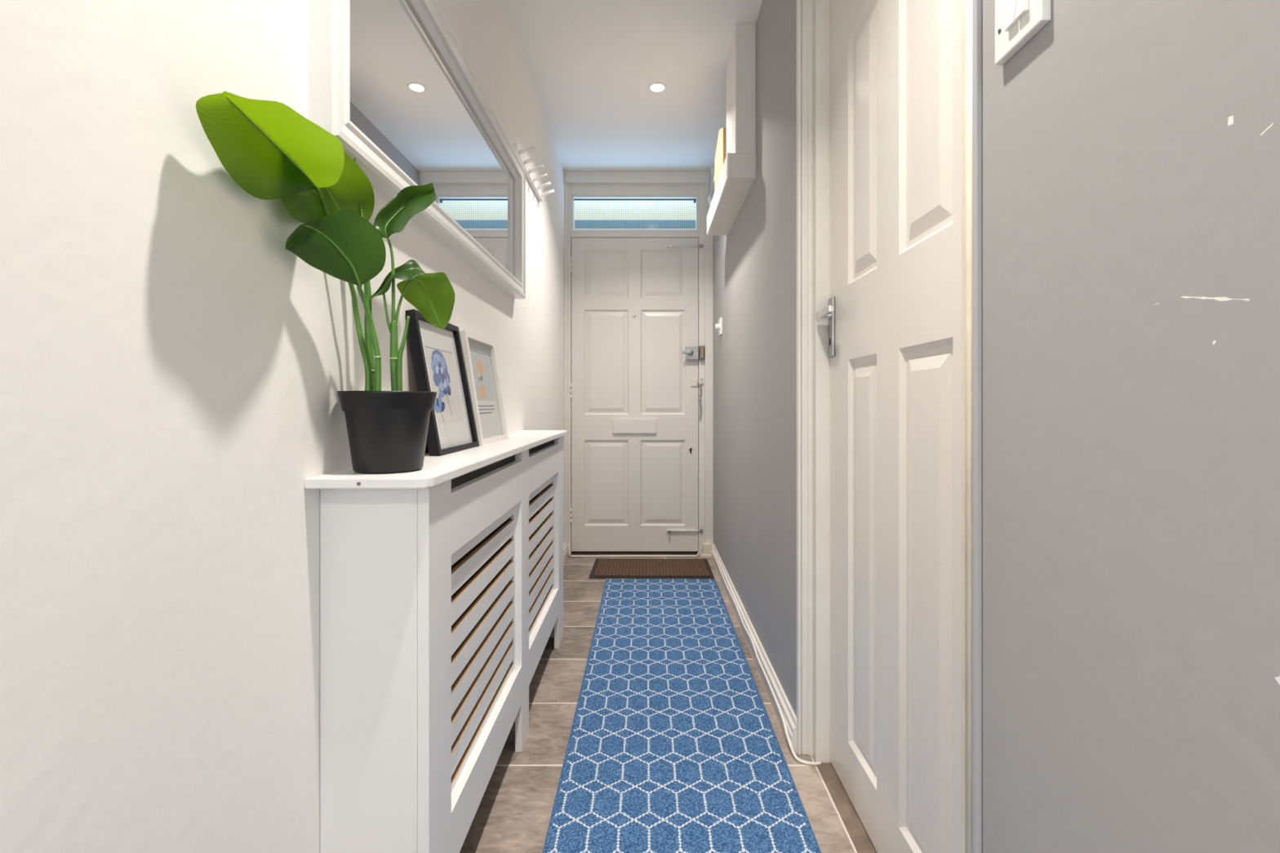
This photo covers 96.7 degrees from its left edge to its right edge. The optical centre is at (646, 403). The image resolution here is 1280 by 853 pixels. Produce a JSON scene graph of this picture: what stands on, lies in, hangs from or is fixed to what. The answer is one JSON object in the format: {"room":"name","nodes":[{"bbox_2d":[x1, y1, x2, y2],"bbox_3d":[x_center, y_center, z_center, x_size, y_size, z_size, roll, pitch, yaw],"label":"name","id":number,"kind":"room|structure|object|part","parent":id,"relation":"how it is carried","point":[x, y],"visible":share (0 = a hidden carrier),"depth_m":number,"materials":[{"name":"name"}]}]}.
{"room":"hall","nodes":[
{"label":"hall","id":0,"kind":"room"},
{"bbox_2d":[0,0,564,852],"bbox_3d":[-0.575,-0.245,0.676,0.120,2.400,6.093,0,0,0],"label":"wall","id":1,"kind":"structure","parent":0,"point":[172,373],"depth_m":0.62,"materials":[{"name":"white paint"}]},
{"bbox_2d":[307,0,525,298],"bbox_3d":[-0.492,-0.655,1.536,0.045,0.500,1.347,0,0,0],"label":"wall mirror","id":2,"kind":"object","parent":1,"relation":"attached to","point":[392,80],"visible":0.97,"depth_m":1.26,"materials":[{"name":"white paint"}]},
{"bbox_3d":[-0.508,-0.655,1.536,0.010,0.390,1.237,0,0,0],"label":"glass","id":3,"kind":"part","parent":2,"relation":"part of","materials":[{"name":"white mirror"}]},
{"bbox_2d":[512,142,554,201],"bbox_3d":[-0.475,-0.984,2.447,0.081,0.044,0.545,0,0,0],"label":"coat rack","id":4,"kind":"object","parent":1,"relation":"attached to","point":[532,180],"visible":0.96,"depth_m":2.40,"materials":[{"name":"white"}]},
{"bbox_2d":[563,542,568,564],"bbox_3d":[-0.505,0.913,2.957,0.020,0.084,1.193,0,0,0],"label":"baseboard","id":5,"kind":"structure","parent":1,"relation":"attached to","point":[565,546],"depth_m":3.48,"materials":[{"name":"white paint"}]},
{"bbox_2d":[503,0,762,171],"bbox_3d":[0.040,-1.485,0.676,1.349,0.080,6.093,0,0,0],"label":"ceiling","id":6,"kind":"structure","parent":0,"point":[591,64],"depth_m":2.51,"materials":[{"name":"white paint"}]},
{"bbox_2d":[648,81,666,93],"bbox_3d":[0.047,-1.442,2.600,0.086,0.005,0.086,0,0,0],"label":"recessed light","id":7,"kind":"object","parent":6,"relation":"in","point":[655,86],"visible":1,"depth_m":2.60,"materials":[{"name":"white paint"}]},
{"bbox_2d":[574,200,695,220],"bbox_3d":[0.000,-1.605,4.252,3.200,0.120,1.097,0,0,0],"label":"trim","id":8,"kind":"structure","parent":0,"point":[584,210],"depth_m":4.57,"materials":[{"name":"glass"}]},
{"bbox_2d":[459,554,857,852],"bbox_3d":[0.040,0.995,0.676,1.349,0.080,6.093,0,0,0],"label":"floor","id":9,"kind":"structure","parent":0,"point":[513,815],"depth_m":1.54,"materials":[{"name":"tile"}]},
{"bbox_2d":[304,430,567,852],"bbox_3d":[-0.421,0.534,1.610,0.187,0.842,1.515,0,0,0],"label":"radiator cover","id":10,"kind":"object","parent":9,"relation":"on","point":[441,606],"visible":0.99,"depth_m":0.91,"materials":[{"name":"white wood"}]},
{"bbox_2d":[195,90,454,474],"bbox_3d":[-0.433,-0.154,0.853,0.152,0.533,0.495,0,0,0],"label":"potted plant","id":11,"kind":"object","parent":10,"relation":"on","point":[269,149],"visible":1,"depth_m":0.88,"materials":[{"name":"green plant"}]},
{"bbox_3d":[-0.484,-0.163,0.899,0.024,0.315,0.119,0,0,13],"label":"stem","id":12,"kind":"part","parent":11,"relation":"part of","materials":[{"name":"green plant"}]},
{"bbox_3d":[-0.454,-0.098,0.925,0.015,0.184,0.053,0,0,13],"label":"stem","id":13,"kind":"part","parent":11,"relation":"part of","materials":[{"name":"green plant"}]},
{"bbox_3d":[-0.479,-0.152,0.951,0.046,0.292,0.016,0,0,-43],"label":"stem","id":14,"kind":"part","parent":11,"relation":"part of","materials":[{"name":"green plant"}]},
{"bbox_3d":[-0.436,-0.151,0.957,0.018,0.068,0.006,0,0,0],"label":"stem","id":15,"kind":"part","parent":11,"relation":"part of","materials":[{"name":"green plant"}]},
{"bbox_3d":[-0.433,0.047,0.955,0.152,0.132,0.152,0,0,0],"label":"pot","id":16,"kind":"part","parent":11,"relation":"part of","materials":[{"name":"black plastic"}]},
{"bbox_3d":[-0.431,-0.206,0.959,0.015,0.143,0.006,0,0,23],"label":"stem","id":17,"kind":"part","parent":11,"relation":"part of","materials":[{"name":"green plant"}]},
{"bbox_3d":[-0.422,-0.073,0.955,0.018,0.134,0.016,0,0,0],"label":"stem","id":18,"kind":"part","parent":11,"relation":"part of","materials":[{"name":"green plant"}]},
{"bbox_3d":[-0.405,-0.075,0.945,0.022,0.139,0.010,0,0,0],"label":"stem","id":19,"kind":"part","parent":11,"relation":"part of","materials":[{"name":"green plant"}]},
{"bbox_3d":[-0.417,-0.173,0.977,0.007,0.094,0.048,0,0,16],"label":"stem","id":20,"kind":"part","parent":11,"relation":"part of","materials":[{"name":"green plant"}]},
{"bbox_3d":[-0.438,0.542,0.903,0.152,0.826,0.016,0,0,0],"label":"panel","id":21,"kind":"part","parent":10,"relation":"part of","materials":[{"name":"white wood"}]},
{"bbox_2d":[404,309,479,456],"bbox_3d":[-0.479,-0.042,1.355,0.077,0.317,0.285,0,0,0],"label":"picture frame","id":22,"kind":"object","parent":10,"relation":"on","point":[437,353],"visible":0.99,"depth_m":1.33,"materials":[{"name":"black wood"}]},
{"bbox_2d":[433,394,444,413],"bbox_3d":[-0.472,0.000,1.289,0.002,0.044,0.075,-8,0,0],"label":"print","id":23,"kind":"object","parent":22,"relation":"attached to","point":[439,406],"depth_m":1.29},
{"bbox_2d":[431,350,451,397],"bbox_3d":[-0.484,-0.069,1.339,0.001,0.115,0.112,-10,0,0],"label":"print","id":24,"kind":"object","parent":22,"relation":"attached to","point":[438,365],"depth_m":1.34},
{"bbox_2d":[417,319,472,448],"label":"print","id":25,"kind":"object","parent":22,"relation":"attached to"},
{"bbox_2d":[451,506,515,791],"bbox_3d":[-0.365,0.492,1.277,0.009,0.476,0.586,0,0,0],"label":"grille","id":26,"kind":"object","parent":10,"relation":"attached to","point":[488,691],"depth_m":1.23,"materials":[{"name":"white wood"}]},
{"bbox_2d":[458,329,508,445],"bbox_3d":[-0.471,-0.039,1.651,0.070,0.310,0.287,0,0,0],"label":"picture frame","id":27,"kind":"object","parent":10,"relation":"on","point":[478,352],"visible":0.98,"depth_m":1.65,"materials":[{"name":"white wood"}]},
{"bbox_2d":[468,340,490,356],"bbox_3d":[-0.491,-0.159,1.651,0.001,0.030,0.247,-9,0,0],"label":"print","id":28,"kind":"object","parent":27,"relation":"attached to","point":[474,347],"depth_m":1.66},
{"bbox_2d":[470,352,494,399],"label":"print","id":29,"kind":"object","parent":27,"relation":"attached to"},
{"bbox_2d":[468,339,502,439],"bbox_3d":[-0.474,-0.038,1.651,0.003,0.291,0.268,-9,0,0],"label":"print","id":30,"kind":"object","parent":27,"relation":"attached to","point":[484,383],"depth_m":1.66,"materials":[{"name":"white paper"}]},
{"bbox_2d":[480,415,498,435],"bbox_3d":[-0.457,0.063,1.641,0.001,0.052,0.207,-9,0,0],"label":"print","id":31,"kind":"object","parent":27,"relation":"attached to","point":[489,424],"depth_m":1.65},
{"bbox_3d":[-0.352,0.542,1.615,0.018,0.826,1.440,0,0,0],"label":"frame","id":32,"kind":"part","parent":10,"relation":"part of","materials":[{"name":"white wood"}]},
{"bbox_2d":[528,475,554,637],"bbox_3d":[-0.365,0.492,1.933,0.009,0.476,0.584,0,0,0],"label":"grille","id":33,"kind":"object","parent":10,"relation":"attached to","point":[542,592],"depth_m":1.94,"materials":[{"name":"white wood"}]},
{"bbox_3d":[-0.438,0.542,2.327,0.152,0.826,0.016,0,0,0],"label":"panel","id":34,"kind":"part","parent":10,"relation":"part of","materials":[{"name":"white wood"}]},
{"bbox_2d":[571,551,697,554],"bbox_3d":[-0.076,0.948,3.616,0.804,0.014,0.054,0,0,0],"label":"trim","id":35,"kind":"structure","parent":9,"relation":"on","point":[572,552],"depth_m":3.59,"materials":[{"name":"brown"}]},
{"bbox_2d":[567,542,702,557],"bbox_3d":[-0.076,0.911,3.525,0.834,0.088,0.030,0,0,0],"label":"threshold","id":36,"kind":"object","parent":9,"relation":"on","point":[569,548],"visible":1,"depth_m":3.53,"materials":[{"name":"white plastic"}]},
{"bbox_2d":[588,558,714,578],"bbox_3d":[0.025,0.949,3.284,0.683,0.010,0.388,0,0,0],"label":"doormat","id":37,"kind":"object","parent":9,"relation":"on","point":[602,568],"visible":1,"depth_m":3.25,"materials":[{"name":"brown rubber"}]},
{"bbox_2d":[542,578,821,852],"bbox_3d":[0.073,0.950,1.306,0.588,0.008,3.517,0,0,0],"label":"runner rug","id":38,"kind":"object","parent":9,"relation":"on","point":[673,746],"visible":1,"depth_m":1.57,"materials":[{"name":"blue carpet"}]},
{"bbox_2d":[812,755,877,852],"bbox_3d":[0.496,0.954,1.127,0.098,0.003,0.841,0,0,0],"label":"trim","id":39,"kind":"structure","parent":9,"relation":"on","point":[859,836],"depth_m":1.33,"materials":[{"name":"brown wood"}]},
{"bbox_2d":[713,0,1279,852],"bbox_3d":[0.476,-0.245,0.676,0.125,2.400,6.093,0,0,0],"label":"wall","id":40,"kind":"structure","parent":0,"point":[1131,148],"depth_m":0.51,"materials":[{"name":"grey paint"}]},
{"bbox_2d":[700,542,711,558],"bbox_3d":[0.364,0.911,3.525,0.068,0.088,0.048,0,0,0],"label":"trim","id":41,"kind":"structure","parent":40,"relation":"attached to","point":[707,547],"depth_m":3.51,"materials":[{"name":"beige paint"}]},
{"bbox_2d":[715,317,722,335],"bbox_3d":[0.398,-0.426,3.173,0.033,0.092,0.086,0,0,0],"label":"light switch","id":42,"kind":"object","parent":40,"relation":"attached to","point":[718,326],"visible":1,"depth_m":3.16,"materials":[{"name":"white plastic"}]},
{"bbox_3d":[0.393,-0.426,3.173,0.023,0.034,0.034,0,0,0],"label":"knob","id":43,"kind":"part","parent":42,"relation":"part of","materials":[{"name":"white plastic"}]},
{"bbox_3d":[0.409,-0.426,3.173,0.010,0.092,0.086,0,0,0],"label":"plate","id":44,"kind":"part","parent":42,"relation":"part of","materials":[{"name":"white plastic"}]},
{"bbox_2d":[706,152,755,235],"bbox_3d":[0.359,-0.905,2.535,0.109,0.096,0.745,0,0,0],"label":"wall shelf","id":45,"kind":"object","parent":40,"relation":"attached to","point":[737,177],"visible":1,"depth_m":2.33,"materials":[{"name":"white paint"}]},
{"bbox_2d":[707,168,714,206],"bbox_3d":[0.352,-1.024,2.819,0.101,0.297,0.153,0,0,0],"label":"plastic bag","id":46,"kind":"object","parent":45,"relation":"on","point":[709,183],"visible":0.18,"depth_m":2.81,"materials":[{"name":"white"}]},
{"bbox_2d":[714,127,726,191],"bbox_3d":[0.364,-1.052,2.575,0.081,0.352,0.300,0,0,0],"label":"cardboard box","id":47,"kind":"object","parent":45,"relation":"on","point":[721,150],"visible":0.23,"depth_m":2.51,"materials":[{"name":"beige cardboard"}]},
{"bbox_2d":[726,22,755,153],"bbox_3d":[0.375,-1.198,2.288,0.078,0.494,0.253,0,0,0],"label":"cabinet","id":48,"kind":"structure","parent":40,"relation":"attached to","point":[741,59],"depth_m":2.16,"materials":[{"name":"white paint"}]},
{"bbox_2d":[711,542,797,753],"bbox_3d":[0.404,0.913,2.550,0.020,0.084,1.999,0,0,0],"label":"baseboard","id":49,"kind":"structure","parent":40,"relation":"attached to","point":[789,717],"depth_m":1.98,"materials":[{"name":"white paint"}]},
{"bbox_2d":[711,544,821,765],"bbox_3d":[0.422,0.903,2.464,0.074,0.103,1.937,0,0,0],"label":"cable","id":50,"kind":"object","parent":40,"relation":"attached to","point":[813,763],"visible":1,"depth_m":1.78,"materials":[{"name":"white plastic"}]},
{"bbox_2d":[796,0,831,762],"bbox_3d":[0.472,-0.080,1.134,0.126,2.070,0.852,0,0,0],"label":"trim","id":51,"kind":"structure","parent":40,"relation":"attached to","point":[813,16],"depth_m":1.53,"materials":[{"name":"white paint"}]},
{"bbox_2d":[815,0,961,852],"bbox_3d":[0.482,-0.069,1.133,0.085,2.032,0.745,0,0,0],"label":"door","id":52,"kind":"structure","parent":40,"relation":"in","point":[893,312],"depth_m":1.11,"materials":[{"name":"white paint"}]},
{"bbox_3d":[0.460,-0.229,1.433,0.039,0.020,0.116,0,0,0],"label":"lever","id":53,"kind":"part","parent":52,"relation":"part of","materials":[{"name":"silver metal"}]},
{"bbox_3d":[0.481,-0.198,1.482,0.008,0.154,0.034,0,0,0],"label":"handle plate","id":54,"kind":"part","parent":52,"relation":"part of","materials":[{"name":"metal"}]},
{"bbox_2d":[961,0,972,852],"bbox_3d":[0.470,-0.080,0.732,0.130,2.070,0.050,0,0,0],"label":"trim","id":55,"kind":"structure","parent":40,"relation":"attached to","point":[966,5],"depth_m":0.72,"materials":[{"name":"beige paint"}]},
{"bbox_2d":[972,0,982,852],"bbox_3d":[0.411,-0.080,0.707,0.009,2.070,0.010,0,0,0],"label":"trim","id":56,"kind":"structure","parent":40,"relation":"attached to","point":[977,5],"depth_m":0.70,"materials":[{"name":"grey wood"}]},
{"bbox_2d":[995,0,1050,65],"bbox_3d":[0.406,-0.435,0.622,0.015,0.086,0.080,0,0,0],"label":"light switch","id":57,"kind":"object","parent":40,"relation":"attached to","point":[1016,21],"visible":1,"depth_m":0.62,"materials":[{"name":"white plastic"}]},
{"label":"outside","id":58,"kind":"structure","parent":0,"visible":0},
{"bbox_3d":[0.000,1.015,9.861,8.000,0.080,12.277,0,0,0],"label":"ground","id":59,"kind":"structure","parent":58,"visible":0},
{"bbox_2d":[574,220,695,230],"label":"transom window","id":60,"kind":"structure","parent":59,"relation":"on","point":[579,224],"depth_m":11.88,"materials":[{"name":"white"}]},
{"bbox_3d":[-0.051,-1.395,3.653,0.929,0.100,0.100,0,0,0],"label":"wall","id":61,"kind":"structure","parent":0,"visible":0},
{"bbox_2d":[571,195,698,231],"bbox_3d":[-0.076,-1.196,3.615,0.804,0.226,0.056,0,0,0],"label":"window","id":62,"kind":"structure","parent":61,"relation":"in","point":[695,198],"depth_m":3.59,"materials":[{"name":"white paint"}]},
{"bbox_2d":[569,237,704,551],"bbox_3d":[-0.066,-0.054,3.578,0.850,1.975,0.101,0,0,0],"label":"door","id":63,"kind":"structure","parent":61,"relation":"in","point":[636,353],"depth_m":3.59,"materials":[{"name":"white paint"}]},
{"bbox_3d":[0.253,-0.316,3.541,0.071,0.038,0.028,0,0,0],"label":"turn knob","id":64,"kind":"part","parent":63,"relation":"part of","materials":[{"name":"metal"}]},
{"bbox_3d":[0.297,-0.128,3.579,0.042,0.042,0.008,0,0,0],"label":"chain plate","id":65,"kind":"part","parent":63,"relation":"part of","materials":[{"name":"beige paint"}]},
{"bbox_3d":[0.333,-0.024,3.568,0.040,0.260,0.019,0,0,0],"label":"security chain","id":66,"kind":"part","parent":63,"relation":"part of","materials":[{"name":"metal"}]},
{"bbox_2d":[564,171,713,555],"bbox_3d":[-0.051,-0.245,3.613,0.929,2.400,0.140,0,0,0],"label":"trim","id":67,"kind":"structure","parent":61,"relation":"attached to","point":[576,183],"depth_m":3.57,"materials":[{"name":"white paint"}]}
]}

